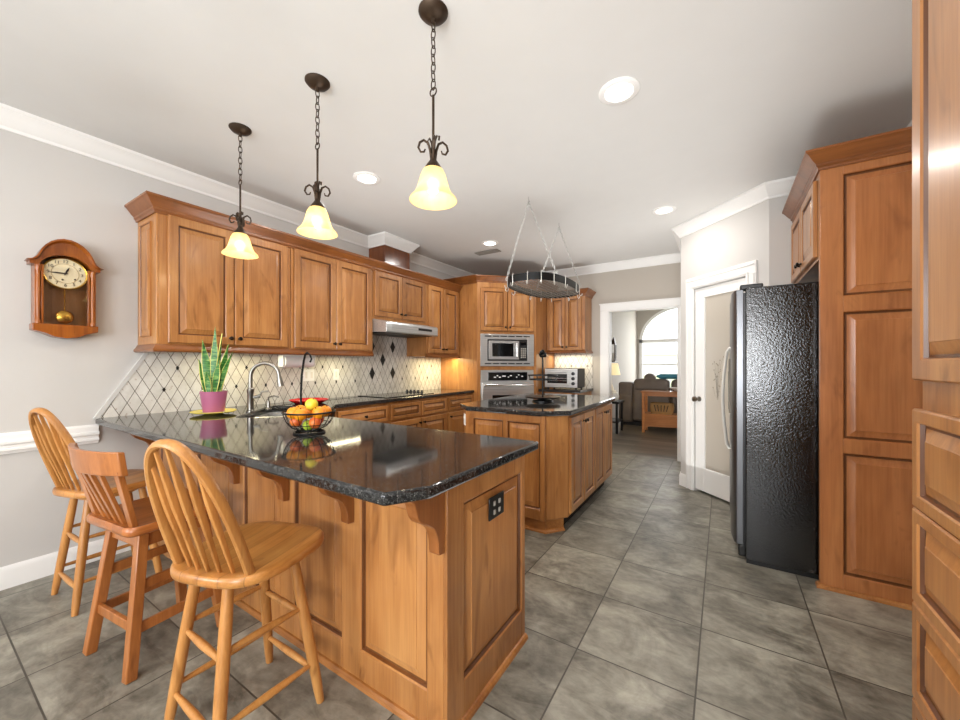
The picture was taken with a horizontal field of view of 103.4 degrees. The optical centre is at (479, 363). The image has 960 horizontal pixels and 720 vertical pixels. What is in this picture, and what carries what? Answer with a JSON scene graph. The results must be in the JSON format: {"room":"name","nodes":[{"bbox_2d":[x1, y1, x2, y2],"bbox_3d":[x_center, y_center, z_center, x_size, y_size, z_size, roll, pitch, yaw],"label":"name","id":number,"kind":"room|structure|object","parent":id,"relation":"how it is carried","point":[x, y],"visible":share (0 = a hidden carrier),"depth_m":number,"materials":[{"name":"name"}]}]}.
{"room":"kitchen","nodes":[
{"label":"kitchen","id":0,"kind":"room"},
{"bbox_2d":[0,129,455,566],"bbox_3d":[-2.335,-0.085,3.010,0.120,2.790,9.190,0,0,33],"label":"wall","id":1,"kind":"structure","parent":0,"point":[48,193],"depth_m":2.40,"materials":[{"name":"beige paint"}]},
{"bbox_2d":[0,424,99,454],"bbox_3d":[-3.615,0.464,0.867,0.036,0.123,3.960,0,0,33],"label":"trim","id":2,"kind":"structure","parent":1,"relation":"attached to","point":[21,441],"depth_m":2.28,"materials":[{"name":"white paint"}]},
{"bbox_2d":[24,239,103,338],"bbox_3d":[-2.592,-0.461,2.369,0.140,0.606,0.327,0,0,33],"label":"wall clock","id":3,"kind":"object","parent":1,"relation":"attached to","point":[64,272],"visible":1,"depth_m":2.36,"materials":[{"name":"brown wood"}]},
{"bbox_2d":[0,538,130,590],"bbox_3d":[-3.554,1.245,0.982,0.016,0.130,4.220,0,0,33],"label":"baseboard","id":4,"kind":"structure","parent":1,"relation":"attached to","point":[22,572],"depth_m":2.32,"materials":[{"name":"white paint"}]},
{"bbox_2d":[93,352,149,418],"bbox_3d":[-2.482,0.112,2.657,0.014,0.503,0.327,0,0,33],"label":"trim","id":5,"kind":"structure","parent":1,"relation":"attached to","point":[121,385],"depth_m":2.63,"materials":[{"name":"beige paint"}]},
{"bbox_2d":[138,212,289,348],"bbox_3d":[-2.035,-0.575,2.996,0.401,0.950,0.940,0,0,33],"label":"upper cabinet","id":6,"kind":"object","parent":1,"relation":"attached to","point":[187,288],"visible":0.88,"depth_m":2.75,"materials":[{"name":"brown wood"}]},
{"bbox_2d":[124,190,462,292],"bbox_3d":[-1.368,-1.062,4.022,0.417,0.103,3.512,0,0,33],"label":"crown molding","id":7,"kind":"structure","parent":6,"relation":"attached to","point":[147,203],"depth_m":3.08,"materials":[{"name":"brown wood"}]},
{"bbox_2d":[133,344,459,357],"bbox_3d":[-1.376,-0.108,4.056,0.368,0.053,3.463,0,0,33],"label":"rail","id":8,"kind":"object","parent":6,"relation":"attached to","point":[147,347],"visible":1,"depth_m":3.06,"materials":[{"name":"brown wood"}]},
{"bbox_2d":[100,335,440,417],"bbox_3d":[-1.570,-0.013,4.084,0.010,0.753,3.655,0,0,33],"label":"backsplash","id":9,"kind":"structure","parent":1,"relation":"attached to","point":[143,393],"depth_m":3.50,"materials":[{"name":"tile"}]},
{"bbox_2d":[162,342,431,391],"bbox_3d":[-1.531,-0.039,4.134,0.003,0.498,3.106,0,0,33],"label":"tile","id":10,"kind":"structure","parent":1,"relation":"attached to","point":[382,359],"depth_m":4.53,"materials":[{"name":"black tile"}]},
{"bbox_2d":[303,369,313,380],"bbox_3d":[-1.725,0.113,3.825,0.009,0.118,0.120,0,0,33],"label":"wall outlet","id":11,"kind":"object","parent":1,"relation":"attached to","point":[308,374],"visible":0.91,"depth_m":3.82,"materials":[{"name":"white plastic"}]},
{"bbox_2d":[290,248,372,350],"bbox_3d":[-1.531,-0.575,3.783,0.401,0.950,0.920,0,0,33],"label":"upper cabinet","id":12,"kind":"object","parent":1,"relation":"attached to","point":[331,300],"visible":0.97,"depth_m":3.62,"materials":[{"name":"brown wood"}]},
{"bbox_2d":[278,355,314,367],"bbox_3d":[-1.712,-0.026,3.557,0.114,0.117,0.323,0,0,33],"label":"paper towel holder","id":13,"kind":"object","parent":12,"relation":"attached to","point":[284,361],"visible":0.8,"depth_m":3.48,"materials":[{"name":"white paper"}]},
{"bbox_2d":[333,369,338,379],"bbox_3d":[-1.553,0.113,4.094,0.009,0.118,0.070,0,0,33],"label":"wall outlet","id":14,"kind":"object","parent":1,"relation":"attached to","point":[335,371],"visible":1,"depth_m":4.09,"materials":[{"name":"white plastic"}]},
{"bbox_2d":[369,245,409,269],"bbox_3d":[-1.092,-1.262,4.589,0.270,0.255,0.410,0,0,33],"label":"duct cover","id":15,"kind":"object","parent":1,"relation":"attached to","point":[384,253],"visible":0.53,"depth_m":4.45,"materials":[{"name":"brown wood"}]},
{"bbox_2d":[373,270,425,324],"bbox_3d":[-1.045,-0.770,4.541,0.401,0.560,0.870,0,0,33],"label":"upper cabinet","id":16,"kind":"object","parent":1,"relation":"attached to","point":[395,298],"visible":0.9,"depth_m":4.40,"materials":[{"name":"brown wood"}]},
{"bbox_2d":[373,319,437,337],"bbox_3d":[-0.978,-0.414,4.495,0.548,0.152,0.855,0,0,33],"label":"range hood","id":17,"kind":"object","parent":1,"relation":"attached to","point":[380,327],"visible":0.91,"depth_m":4.27,"materials":[{"name":"metal"}]},
{"bbox_2d":[407,285,458,356],"bbox_3d":[-0.618,-0.575,5.208,0.401,0.950,0.705,0,0,33],"label":"upper cabinet","id":18,"kind":"object","parent":1,"relation":"attached to","point":[442,305],"visible":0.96,"depth_m":5.06,"materials":[{"name":"brown wood"}]},
{"bbox_2d":[0,0,911,275],"bbox_3d":[0.296,-1.530,1.324,6.370,0.100,9.190,0,0,33],"label":"ceiling","id":19,"kind":"structure","parent":0,"point":[731,99],"depth_m":2.11,"materials":[{"name":"paint"}]},
{"bbox_2d":[221,122,258,258],"bbox_3d":[-1.507,-1.083,2.384,0.200,0.795,0.200,0,0,33],"label":"pendant lamp","id":20,"kind":"object","parent":19,"relation":"hanging from","point":[239,246],"visible":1,"depth_m":2.37,"materials":[{"name":"beige glass"}]},
{"bbox_2d":[296,73,337,239],"bbox_3d":[-0.852,-1.083,1.989,0.200,0.795,0.200,0,0,33],"label":"pendant lamp","id":21,"kind":"object","parent":19,"relation":"hanging from","point":[316,224],"visible":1,"depth_m":1.98,"materials":[{"name":"beige glass"}]},
{"bbox_2d":[353,171,380,184],"bbox_3d":[-0.899,-1.474,3.018,0.210,0.011,0.210,0,0,33],"label":"recessed light","id":22,"kind":"object","parent":19,"relation":"in","point":[363,177],"visible":1,"depth_m":3.00,"materials":[{"name":"white paint"}]},
{"bbox_2d":[409,0,456,209],"bbox_3d":[-0.196,-1.083,1.592,0.200,0.795,0.200,0,0,33],"label":"pendant lamp","id":23,"kind":"object","parent":19,"relation":"hanging from","point":[432,192],"visible":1,"depth_m":1.58,"materials":[{"name":"beige glass"}]},
{"bbox_2d":[474,249,501,255],"bbox_3d":[0.102,-1.481,5.017,0.360,0.018,0.160,0,0,33],"label":"ceiling vent","id":24,"kind":"object","parent":19,"relation":"in","point":[490,251],"visible":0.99,"depth_m":5.01,"materials":[{"name":"grey metal"}]},
{"bbox_2d":[481,240,497,245],"bbox_3d":[0.121,-1.474,4.639,0.210,0.011,0.210,0,0,33],"label":"recessed light","id":25,"kind":"object","parent":19,"relation":"in","point":[487,242],"visible":1,"depth_m":4.63,"materials":[{"name":"white paint"}]},
{"bbox_2d":[504,197,581,301],"bbox_3d":[0.630,-1.078,3.672,0.635,0.804,1.088,0,0,33],"label":"pot rack","id":26,"kind":"object","parent":19,"relation":"hanging from","point":[543,276],"visible":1,"depth_m":3.47,"materials":[{"name":"black metal"}]},
{"bbox_2d":[599,76,639,104],"bbox_3d":[0.753,-1.474,2.057,0.210,0.011,0.210,0,0,33],"label":"recessed light","id":27,"kind":"object","parent":19,"relation":"in","point":[619,90],"visible":1,"depth_m":2.04,"materials":[{"name":"white paint"}]},
{"bbox_2d":[652,205,675,214],"bbox_3d":[1.768,-1.474,3.645,0.210,0.011,0.210,0,0,33],"label":"recessed light","id":28,"kind":"object","parent":19,"relation":"in","point":[662,210],"visible":1,"depth_m":3.63,"materials":[{"name":"white paint"}]},
{"bbox_2d":[0,422,913,719],"bbox_3d":[2.238,1.340,3.958,6.900,0.060,15.720,0,0,33],"label":"floor","id":29,"kind":"structure","parent":0,"point":[646,605],"depth_m":1.78,"materials":[{"name":"tile"}]},
{"bbox_2d":[28,407,162,616],"bbox_3d":[-2.180,0.766,2.182,0.453,1.092,0.554,0,0,31],"label":"bar stool","id":30,"kind":"object","parent":29,"relation":"on","point":[52,443],"visible":0.63,"depth_m":2.03,"materials":[{"name":"brown wood"}]},
{"bbox_2d":[68,443,227,684],"bbox_3d":[-1.548,0.832,1.774,0.434,0.963,0.492,0,0,26],"label":"bar stool","id":31,"kind":"object","parent":29,"relation":"on","point":[134,523],"visible":0.71,"depth_m":1.64,"materials":[{"name":"red wood"}]},
{"bbox_2d":[144,439,323,719],"bbox_3d":[-0.879,0.766,1.381,0.461,1.092,0.556,0,0,33],"label":"bar stool","id":32,"kind":"object","parent":29,"relation":"on","point":[253,553],"visible":1,"depth_m":1.26,"materials":[{"name":"brown wood"}]},
{"bbox_2d":[130,434,527,719],"bbox_3d":[-1.146,0.856,2.208,2.748,0.908,0.813,0,0,33],"label":"base cabinet","id":33,"kind":"object","parent":29,"relation":"on","point":[419,606],"visible":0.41,"depth_m":1.52,"materials":[{"name":"brown wood"}]},
{"bbox_2d":[95,389,537,505],"bbox_3d":[-0.401,0.383,3.322,2.802,0.039,3.678,0,0,33],"label":"countertop","id":34,"kind":"structure","parent":33,"relation":"on","point":[383,464],"depth_m":1.67,"materials":[{"name":"black stone"}]},
{"bbox_2d":[189,408,236,414],"bbox_3d":[-1.931,0.350,2.751,0.284,0.026,0.284,0,0,33],"label":"plate","id":35,"kind":"object","parent":34,"relation":"on","point":[227,410],"visible":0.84,"depth_m":2.71,"materials":[{"name":"yellow ceramic"}]},
{"bbox_2d":[198,326,232,412],"bbox_3d":[-1.903,0.040,2.733,0.237,0.621,0.170,0,0,33],"label":"potted snake plant","id":36,"kind":"object","parent":35,"relation":"on","point":[213,371],"visible":1,"depth_m":2.73,"materials":[{"name":"green plant"}]},
{"bbox_2d":[246,361,283,411],"bbox_3d":[-1.649,0.171,2.916,0.269,0.383,0.059,0,0,-12],"label":"kitchen faucet","id":37,"kind":"object","parent":34,"relation":"on","point":[250,390],"visible":1,"depth_m":2.89,"materials":[{"name":"silver metal"}]},
{"bbox_2d":[250,410,285,417],"bbox_3d":[-1.535,0.499,2.943,0.440,0.190,0.760,0,0,-12],"label":"sink","id":38,"kind":"object","parent":34,"relation":"in","point":[268,413],"visible":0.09,"depth_m":3.22,"materials":[{"name":"metal"}]},
{"bbox_2d":[265,395,278,409],"bbox_3d":[-1.642,0.303,2.999,0.099,0.119,0.043,0,0,-12],"label":"soap dispenser","id":39,"kind":"object","parent":34,"relation":"on","point":[268,407],"visible":1,"depth_m":2.99,"materials":[{"name":"silver metal"}]},
{"bbox_2d":[281,352,335,434],"bbox_3d":[-0.900,0.148,2.002,0.265,0.430,0.265,0,0,0],"label":"fruit basket","id":40,"kind":"object","parent":34,"relation":"on","point":[283,413],"visible":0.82,"depth_m":1.96,"materials":[{"name":"black metal"}]},
{"bbox_2d":[286,407,298,418],"bbox_3d":[-0.963,0.251,1.957,0.065,0.067,0.066,0,0,-12],"label":"orange","id":41,"kind":"object","parent":40,"relation":"in","point":[291,410],"visible":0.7,"depth_m":1.93,"materials":[{"name":"food"}]},
{"bbox_2d":[290,419,302,425],"bbox_3d":[-0.956,0.298,1.972,0.060,0.060,0.060,0,0,-16],"label":"peach","id":42,"kind":"object","parent":40,"relation":"in","point":[295,422],"visible":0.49,"depth_m":1.95,"materials":[{"name":"food"}]},
{"bbox_2d":[294,408,307,420],"bbox_3d":[-0.910,0.255,1.927,0.064,0.067,0.064,0,0,-12],"label":"orange","id":43,"kind":"object","parent":40,"relation":"in","point":[299,411],"visible":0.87,"depth_m":1.91,"materials":[{"name":"food"}]},
{"bbox_2d":[302,420,311,429],"bbox_3d":[-0.900,0.321,1.987,0.053,0.054,0.053,0,0,-42],"label":"apple","id":44,"kind":"object","parent":40,"relation":"in","point":[304,423],"visible":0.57,"depth_m":1.97,"materials":[{"name":"food"}]},
{"bbox_2d":[304,408,312,417],"bbox_3d":[-0.910,0.258,2.017,0.060,0.060,0.058,0,0,21],"label":"orange","id":45,"kind":"object","parent":40,"relation":"in","point":[306,409],"visible":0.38,"depth_m":2.00,"materials":[{"name":"food"}]},
{"bbox_2d":[305,398,317,409],"bbox_3d":[-0.888,0.213,2.002,0.064,0.064,0.064,0,0,24],"label":"apple","id":46,"kind":"object","parent":45,"relation":"on","point":[310,404],"visible":0.93,"depth_m":1.98,"materials":[{"name":"food"}]},
{"bbox_2d":[281,408,335,431],"bbox_3d":[-0.900,0.298,2.002,0.265,0.102,0.265,0,0,0],"label":"wire bowl","id":47,"kind":"object","parent":40,"relation":"on","point":[283,413],"depth_m":1.94,"materials":[{"name":"black metal"}]},
{"bbox_2d":[309,417,320,428],"bbox_3d":[-0.851,0.301,1.957,0.060,0.064,0.060,0,0,6],"label":"peach","id":48,"kind":"object","parent":40,"relation":"in","point":[311,421],"visible":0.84,"depth_m":1.94,"materials":[{"name":"food"}]},
{"bbox_2d":[312,406,325,418],"bbox_3d":[-0.836,0.253,1.967,0.068,0.065,0.066,0,0,25],"label":"orange","id":49,"kind":"object","parent":40,"relation":"in","point":[319,409],"visible":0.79,"depth_m":1.94,"materials":[{"name":"food"}]},
{"bbox_2d":[322,405,331,416],"bbox_3d":[-0.841,0.255,2.062,0.063,0.064,0.064,0,0,23],"label":"orange","id":50,"kind":"object","parent":40,"relation":"in","point":[327,408],"visible":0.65,"depth_m":2.05,"materials":[{"name":"food"}]},
{"bbox_2d":[288,398,328,403],"bbox_3d":[-1.579,0.344,3.505,0.344,0.038,0.344,0,0,33],"label":"serving dish","id":51,"kind":"object","parent":34,"relation":"on","point":[297,400],"visible":0.72,"depth_m":3.50,"materials":[{"name":"red ceramic"}]},
{"bbox_2d":[358,389,432,397],"bbox_3d":[-0.975,0.344,4.484,0.470,0.038,0.780,0,0,33],"label":"cooktop","id":52,"kind":"object","parent":34,"relation":"in","point":[405,393],"visible":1,"depth_m":4.43,"materials":[{"name":"black glass"}]},
{"bbox_2d":[488,491,503,521],"bbox_3d":[0.068,0.590,1.581,0.006,0.092,0.120,0,0,33],"label":"outlet","id":53,"kind":"object","parent":33,"relation":"attached to","point":[495,498],"depth_m":1.58,"materials":[{"name":"black plastic"}]},
{"bbox_2d":[494,498,500,514],"bbox_3d":[0.071,0.591,1.577,0.004,0.054,0.052,0,0,33],"label":"socket","id":54,"kind":"object","parent":33,"relation":"attached to","point":[497,501],"depth_m":1.58,"materials":[{"name":"grey plastic"}]},
{"bbox_2d":[329,403,388,423],"bbox_3d":[-1.351,0.856,3.840,0.623,0.908,0.650,0,0,33],"label":"base cabinet","id":55,"kind":"object","parent":29,"relation":"on","point":[379,413],"visible":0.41,"depth_m":3.72,"materials":[{"name":"brown wood"}]},
{"bbox_2d":[389,396,446,430],"bbox_3d":[-0.909,0.856,4.530,0.623,0.908,0.985,0,0,33],"label":"base cabinet","id":56,"kind":"object","parent":29,"relation":"on","point":[430,413],"visible":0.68,"depth_m":4.39,"materials":[{"name":"brown wood"}]},
{"bbox_2d":[446,393,472,432],"bbox_3d":[-0.480,0.856,5.199,0.623,0.908,0.598,0,0,33],"label":"base cabinet","id":57,"kind":"object","parent":29,"relation":"on","point":[455,413],"visible":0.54,"depth_m":4.96,"materials":[{"name":"brown wood"}]},
{"bbox_2d":[441,274,558,401],"bbox_3d":[0.312,0.041,5.798,1.331,2.538,1.399,0,0,33],"label":"oven tower","id":58,"kind":"object","parent":29,"relation":"on","point":[485,307],"visible":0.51,"depth_m":5.36,"materials":[{"name":"brown wood"}]},
{"bbox_2d":[480,334,533,365],"bbox_3d":[0.391,-0.195,5.326,0.782,0.450,0.090,0,0,-12],"label":"microwave","id":59,"kind":"object","parent":58,"relation":"in","point":[495,349],"visible":1,"depth_m":5.33,"materials":[{"name":"metal"}]},
{"bbox_2d":[481,370,533,399],"bbox_3d":[0.398,0.458,5.295,0.768,0.745,0.144,0,0,-12],"label":"wall oven","id":60,"kind":"object","parent":58,"relation":"attached to","point":[494,383],"visible":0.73,"depth_m":5.29,"materials":[{"name":"metal"}]},
{"bbox_2d":[464,402,611,533],"bbox_3d":[0.654,0.856,3.781,1.023,0.908,1.646,0,0,33],"label":"base cabinet","id":61,"kind":"object","parent":29,"relation":"on","point":[572,460],"visible":0.71,"depth_m":3.00,"materials":[{"name":"brown wood"}]},
{"bbox_2d":[460,393,614,415],"bbox_3d":[0.639,0.383,3.807,1.050,0.039,1.720,0,0,33],"label":"countertop","id":62,"kind":"structure","parent":61,"relation":"on","point":[567,404],"depth_m":3.40,"materials":[{"name":"black stone"}]},
{"bbox_2d":[525,350,560,402],"bbox_3d":[0.607,0.112,3.673,0.350,0.503,0.350,0,0,33],"label":"tiered stand","id":63,"kind":"object","parent":62,"relation":"on","point":[542,398],"visible":1,"depth_m":3.64,"materials":[{"name":"black metal"}]},
{"bbox_2d":[539,391,590,394],"bbox_3d":[1.264,0.856,5.622,0.587,0.908,0.658,0,0,33],"label":"base cabinet","id":64,"kind":"object","parent":29,"relation":"on","point":[589,392],"visible":0.03,"depth_m":5.41,"materials":[{"name":"brown wood"}]},
{"bbox_2d":[538,387,592,392],"bbox_3d":[1.281,0.383,5.622,0.617,0.039,0.650,0,0,33],"label":"countertop","id":65,"kind":"structure","parent":64,"relation":"on","point":[551,389],"depth_m":5.40,"materials":[{"name":"black stone"}]},
{"bbox_2d":[545,368,584,389],"bbox_3d":[1.242,0.213,5.592,0.500,0.300,0.382,0,0,33],"label":"toaster oven","id":66,"kind":"object","parent":65,"relation":"on","point":[567,377],"visible":1,"depth_m":5.45,"materials":[{"name":"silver metal"}]},
{"bbox_2d":[612,400,623,433],"bbox_3d":[2.541,1.010,7.398,0.420,0.600,0.500,0,0,33],"label":"side table","id":67,"kind":"object","parent":29,"relation":"on","point":[616,420],"visible":0.46,"depth_m":7.13,"materials":[{"name":"black wood"}]},
{"bbox_2d":[612,390,618,401],"bbox_3d":[2.536,0.605,7.223,0.220,0.210,0.220,0,0,33],"label":"vase","id":68,"kind":"object","parent":67,"relation":"on","point":[615,394],"visible":0.5,"depth_m":7.14,"materials":[{"name":"beige ceramic"}]},
{"bbox_2d":[612,363,619,389],"bbox_3d":[2.561,0.350,7.409,0.340,0.720,0.340,0,0,33],"label":"table lamp","id":69,"kind":"object","parent":67,"relation":"on","point":[615,368],"visible":0.25,"depth_m":7.28,"materials":[{"name":"beige fabric"}]},
{"bbox_2d":[612,418,622,422],"bbox_3d":[2.541,1.095,7.398,0.380,0.030,0.460,0,0,33],"label":"shelf","id":70,"kind":"object","parent":67,"relation":"attached to","point":[614,420],"depth_m":7.25,"materials":[{"name":"black wood"}]},
{"bbox_2d":[619,373,676,428],"bbox_3d":[3.982,0.750,8.155,1.750,1.120,0.970,0,0,33],"label":"leather sofa","id":71,"kind":"object","parent":29,"relation":"on","point":[630,392],"visible":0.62,"depth_m":8.01,"materials":[{"name":"brown leather"}]},
{"bbox_2d":[634,378,669,390],"bbox_3d":[3.622,0.450,8.000,0.690,0.280,0.320,0,0,33],"label":"cushion","id":72,"kind":"object","parent":71,"relation":"on","point":[640,384],"depth_m":7.87,"materials":[{"name":"fabric"}]},
{"bbox_2d":[656,374,676,378],"bbox_3d":[3.918,0.257,7.822,0.500,0.100,0.200,0,0,33],"label":"throw pillow","id":73,"kind":"object","parent":71,"relation":"on","point":[661,376],"visible":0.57,"depth_m":7.77,"materials":[{"name":"teal fabric"}]},
{"bbox_2d":[671,379,676,390],"bbox_3d":[4.228,0.450,7.612,0.690,0.280,0.320,0,0,33],"label":"cushion","id":74,"kind":"object","parent":71,"relation":"on","point":[674,383],"depth_m":7.65,"materials":[{"name":"white fabric"}]},
{"bbox_2d":[641,390,676,432],"bbox_3d":[3.706,0.915,7.103,1.240,0.790,0.400,0,0,33],"label":"console table","id":75,"kind":"object","parent":29,"relation":"on","point":[649,419],"visible":0.49,"depth_m":7.17,"materials":[{"name":"brown wood"}]},
{"bbox_2d":[645,412,676,416],"bbox_3d":[3.706,0.958,7.103,1.160,0.025,0.320,0,0,33],"label":"shelf","id":76,"kind":"object","parent":75,"relation":"attached to","point":[647,414],"depth_m":7.14,"materials":[{"name":"brown wood"}]},
{"bbox_2d":[650,402,673,414],"bbox_3d":[3.477,0.845,7.245,0.408,0.200,0.252,0,0,33],"label":"wicker basket","id":77,"kind":"object","parent":75,"relation":"on","point":[655,407],"visible":1,"depth_m":7.15,"materials":[{"name":"brown wicker"}]},
{"bbox_2d":[721,281,818,579],"bbox_3d":[2.221,0.393,2.710,0.843,1.835,0.890,0,0,33],"label":"refrigerator","id":78,"kind":"object","parent":29,"relation":"on","point":[773,363],"visible":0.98,"depth_m":2.40,"materials":[{"name":"black metal"}]},
{"bbox_2d":[782,126,922,610],"bbox_3d":[2.447,0.036,2.473,0.646,2.548,1.056,0,0,33],"label":"surround","id":79,"kind":"object","parent":29,"relation":"on","point":[848,204],"visible":0.78,"depth_m":2.13,"materials":[{"name":"brown wood"}]},
{"bbox_2d":[912,0,959,719],"bbox_3d":[1.167,0.033,0.511,0.627,2.553,0.950,0,0,33],"label":"pantry cabinet","id":80,"kind":"object","parent":29,"relation":"on","point":[935,23],"visible":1,"depth_m":0.95,"materials":[{"name":"brown wood"}]},
{"bbox_2d":[548,263,680,395],"bbox_3d":[2.090,-0.085,5.561,4.580,2.790,0.120,0,0,33],"label":"wall","id":81,"kind":"structure","parent":0,"point":[659,281],"depth_m":5.50,"materials":[{"name":"beige paint"}]},
{"bbox_2d":[546,288,595,353],"bbox_3d":[1.365,-0.620,5.717,0.656,0.926,0.399,0,0,33],"label":"upper cabinet","id":82,"kind":"object","parent":81,"relation":"attached to","point":[569,323],"visible":0.94,"depth_m":5.59,"materials":[{"name":"brown wood"}]},
{"bbox_2d":[555,353,592,387],"bbox_3d":[1.447,0.091,5.895,0.602,0.543,0.010,0,0,33],"label":"backsplash","id":83,"kind":"structure","parent":81,"relation":"attached to","point":[564,360],"depth_m":5.84,"materials":[{"name":"tile"}]},
{"bbox_2d":[599,297,680,461],"bbox_3d":[2.313,0.207,5.412,1.168,2.205,0.170,0,0,33],"label":"trim","id":84,"kind":"structure","parent":81,"relation":"attached to","point":[606,310],"depth_m":5.49,"materials":[{"name":"white paint"}]},
{"bbox_2d":[612,311,636,417],"bbox_3d":[2.967,-0.240,8.710,0.100,3.100,6.130,0,0,33],"label":"wall","id":85,"kind":"structure","parent":0,"point":[624,324],"depth_m":9.84,"materials":[{"name":"beige paint"}]},
{"bbox_2d":[612,337,616,361],"bbox_3d":[3.043,-0.330,8.644,0.100,0.560,0.140,0,0,33],"label":"wall sconce","id":86,"kind":"object","parent":85,"relation":"attached to","point":[614,355],"visible":0.94,"depth_m":8.62,"materials":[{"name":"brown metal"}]},
{"bbox_2d":[637,309,663,378],"bbox_3d":[6.857,-0.240,9.918,5.150,3.100,0.100,0,0,33],"label":"wall","id":87,"kind":"structure","parent":0,"point":[644,316],"depth_m":11.21,"materials":[{"name":"beige paint"}]},
{"bbox_2d":[639,308,676,377],"bbox_3d":[5.662,-0.425,10.630,2.330,2.450,0.150,0,0,33],"label":"window","id":88,"kind":"structure","parent":87,"relation":"in","point":[641,340],"depth_m":11.10,"materials":[{"name":"white paint"}]},
{"bbox_2d":[681,199,768,489],"bbox_3d":[2.334,-0.085,3.637,0.100,2.790,1.000,0,0,-12],"label":"wall","id":89,"kind":"structure","parent":0,"point":[742,237],"depth_m":3.62,"materials":[{"name":"beige paint"}]},
{"bbox_2d":[0,103,911,276],"bbox_3d":[0.296,-1.423,1.324,6.130,0.115,8.950,0,0,33],"label":"trim","id":90,"kind":"structure","parent":89,"relation":"attached to","point":[14,120],"depth_m":3.15,"materials":[{"name":"white paint"}]},
{"bbox_2d":[692,277,745,501],"bbox_3d":[2.277,0.258,3.631,0.109,2.055,0.604,0,0,-12],"label":"door","id":91,"kind":"structure","parent":89,"relation":"in","point":[712,303],"depth_m":3.73,"materials":[{"name":"white paint"}]},
{"bbox_2d":[686,260,756,489],"bbox_3d":[2.271,0.210,3.630,0.027,2.200,0.803,0,0,-12],"label":"trim","id":92,"kind":"structure","parent":89,"relation":"attached to","point":[748,269],"depth_m":3.93,"materials":[{"name":"white paint"}]},
{"bbox_2d":[769,196,793,285],"bbox_3d":[2.726,-0.085,2.984,0.728,2.790,0.100,0,0,33],"label":"wall","id":93,"kind":"structure","parent":0,"point":[780,225],"depth_m":3.10,"materials":[{"name":"beige paint"}]},
{"bbox_3d":[2.520,-0.085,4.555,0.100,2.790,1.110,0,0,33],"label":"wall","id":94,"kind":"structure","parent":0,"visible":0},
{"bbox_2d":[679,471,685,486],"bbox_3d":[2.443,1.245,4.483,0.080,0.130,1.055,0,0,33],"label":"baseboard","id":95,"kind":"structure","parent":94,"relation":"attached to","point":[682,477],"depth_m":4.07,"materials":[{"name":"white paint"}]},
{"label":"outside","id":96,"kind":"structure","parent":0,"visible":0},
{"bbox_3d":[22.276,1.710,34.778,80.000,0.200,57.400,0,0,33],"label":"ground","id":97,"kind":"structure","parent":96,"visible":0},
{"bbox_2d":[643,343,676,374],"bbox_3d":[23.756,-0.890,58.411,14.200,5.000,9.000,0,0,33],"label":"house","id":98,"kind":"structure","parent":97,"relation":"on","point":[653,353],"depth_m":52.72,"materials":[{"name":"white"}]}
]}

